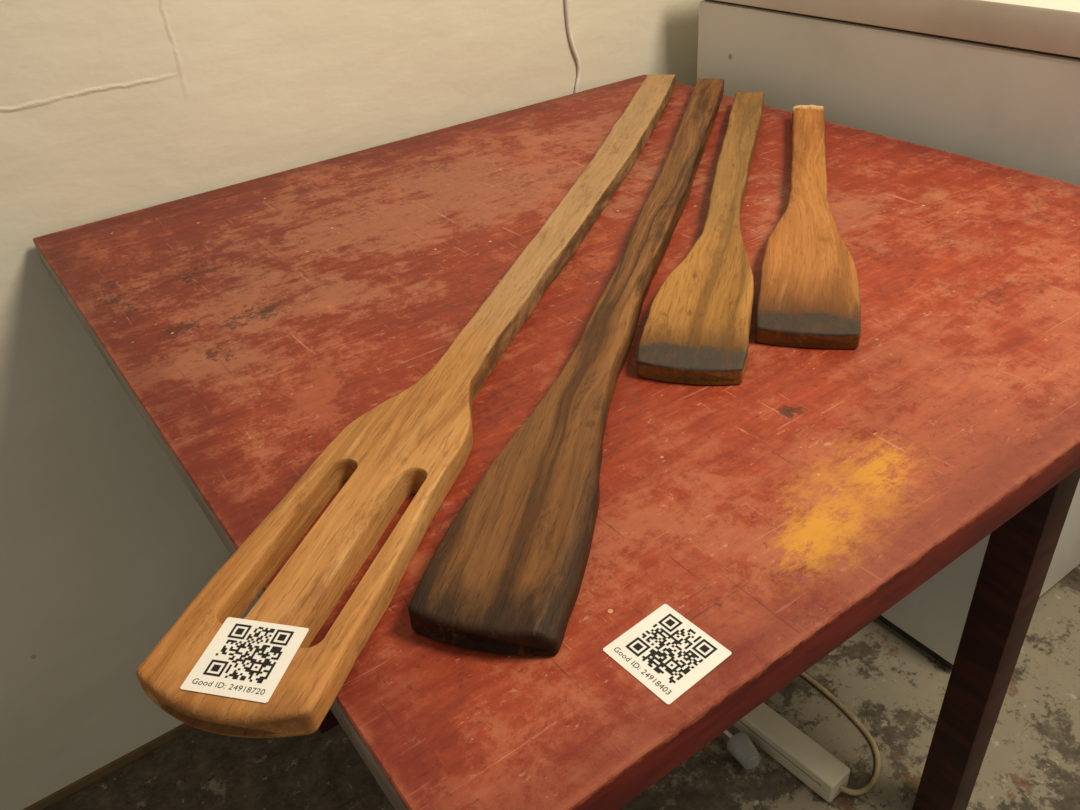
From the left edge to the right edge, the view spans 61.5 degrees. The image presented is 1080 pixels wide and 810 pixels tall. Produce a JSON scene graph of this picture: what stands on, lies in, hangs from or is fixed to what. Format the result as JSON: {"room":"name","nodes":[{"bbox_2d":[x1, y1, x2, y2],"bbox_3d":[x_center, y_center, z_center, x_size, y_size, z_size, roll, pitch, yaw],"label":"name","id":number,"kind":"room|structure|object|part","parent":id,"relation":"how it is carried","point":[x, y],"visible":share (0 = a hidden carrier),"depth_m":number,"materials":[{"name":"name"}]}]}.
{"room":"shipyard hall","nodes":[
{"label":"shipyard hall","id":0,"kind":"room"},
{"bbox_2d":[0,0,701,809],"bbox_3d":[-0.568,-0.600,0.663,3.200,2.500,0.065,-25,39,-27],"label":"wall","id":1,"kind":"structure","parent":0,"point":[109,108],"depth_m":1.05,"materials":[{"name":"beige paint"}]},
{"bbox_2d":[23,723,193,809],"bbox_3d":[-0.768,0.582,1.163,2.460,0.012,0.006,-25,39,-27],"label":"baseboard","id":2,"kind":"structure","parent":1,"relation":"attached to","point":[140,751],"depth_m":1.26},
{"bbox_2d":[564,0,580,92],"bbox_3d":[0.028,-0.675,1.067,0.025,1.100,0.005,-25,39,-27],"label":"cable","id":3,"kind":"object","parent":1,"relation":"attached to","point":[566,2],"visible":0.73,"depth_m":1.20,"materials":[{"name":"white plastic"}]},
{"bbox_2d":[43,564,1079,809],"bbox_3d":[0.165,0.928,0.599,3.200,0.050,2.300,-25,39,-27],"label":"floor","id":4,"kind":"structure","parent":0,"point":[892,686],"depth_m":1.23,"materials":[{"name":"concrete"}]},
{"bbox_2d":[33,75,1079,809],"bbox_3d":[0.083,0.167,1.021,0.814,0.750,0.825,-25,39,-27],"label":"wooden table","id":5,"kind":"object","parent":4,"relation":"on","point":[782,511],"visible":0.69,"depth_m":0.63,"materials":[{"name":"red paint"}]},
{"bbox_3d":[-0.328,0.152,1.114,0.045,0.722,0.045,-25,39,-27],"label":"leg","id":6,"kind":"part","parent":5,"relation":"part of","materials":[{"name":"brown wood"}]},
{"bbox_2d":[136,74,675,737],"bbox_3d":[0.009,-0.147,0.806,0.092,0.018,1.048,7,35,16],"label":"wooden spatula","id":7,"kind":"object","parent":5,"relation":"on","point":[419,440],"visible":1,"depth_m":0.50,"materials":[{"name":"brown wood"}]},
{"bbox_2d":[180,617,308,702],"bbox_3d":[-0.134,0.116,0.415,0.043,0.001,0.043,4,35,13],"label":"label","id":8,"kind":"object","parent":7,"relation":"on","point":[246,659],"visible":1,"depth_m":0.41,"materials":[{"name":"paper"}]},
{"bbox_2d":[408,78,723,655],"bbox_3d":[0.096,-0.152,0.801,0.076,0.020,0.949,6,35,15],"label":"spatula","id":9,"kind":"object","parent":5,"relation":"on","point":[505,576],"visible":1,"depth_m":0.50,"materials":[{"name":"brown wood"}]},
{"bbox_2d":[603,604,731,704],"bbox_3d":[0.059,0.116,0.426,0.043,0.001,0.043,-27,40,-30],"label":"label","id":10,"kind":"object","parent":5,"relation":"on","point":[666,652],"visible":1,"depth_m":0.42,"materials":[{"name":"paper"}]},
{"bbox_2d":[636,92,763,384],"bbox_3d":[0.179,-0.200,0.864,0.075,0.018,0.644,5,35,14],"label":"wooden spatula","id":11,"kind":"object","parent":5,"relation":"on","point":[696,330],"visible":1,"depth_m":0.68,"materials":[{"name":"brown wood"}]},
{"bbox_2d":[755,105,860,348],"bbox_3d":[0.252,-0.196,0.851,0.074,0.017,0.536,5,35,13],"label":"wooden spatula","id":12,"kind":"object","parent":5,"relation":"on","point":[809,297],"visible":1,"depth_m":0.71,"materials":[{"name":"brown wood"}]},
{"bbox_3d":[0.474,0.213,0.933,0.045,0.722,0.045,-25,39,-27],"label":"leg","id":13,"kind":"part","parent":5,"relation":"part of","materials":[{"name":"brown wood"}]},
{"bbox_2d":[733,672,880,801],"bbox_3d":[0.284,0.379,1.322,0.144,0.037,0.479,-27,40,-30],"label":"power strip","id":14,"kind":"object","parent":4,"relation":"on","point":[798,753],"visible":0.56,"depth_m":1.19,"materials":[{"name":"white plastic"}]},
{"bbox_2d":[724,730,760,768],"bbox_3d":[0.190,0.400,1.303,0.080,0.034,0.320,-18,36,-19],"label":"plug","id":15,"kind":"object","parent":14,"relation":"in","point":[739,745],"depth_m":1.19,"materials":[{"name":"white plastic"}]},
{"bbox_3d":[0.309,0.377,1.338,0.110,0.019,0.479,-22,38,-24],"label":"cord","id":16,"kind":"part","parent":14,"relation":"part of","materials":[{"name":"beige plastic"}]},
{"bbox_2d":[697,0,1079,668],"bbox_3d":[0.641,-0.204,1.384,0.598,0.888,0.566,-25,39,-27],"label":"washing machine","id":17,"kind":"object","parent":4,"relation":"on","point":[997,82],"visible":0.34,"depth_m":1.02,"materials":[{"name":"metal"}]},
{"bbox_3d":[0.614,-0.555,1.147,0.598,0.040,0.566,-25,39,-27],"label":"panel","id":18,"kind":"part","parent":17,"relation":"part of","materials":[{"name":"white metal"}]}
]}

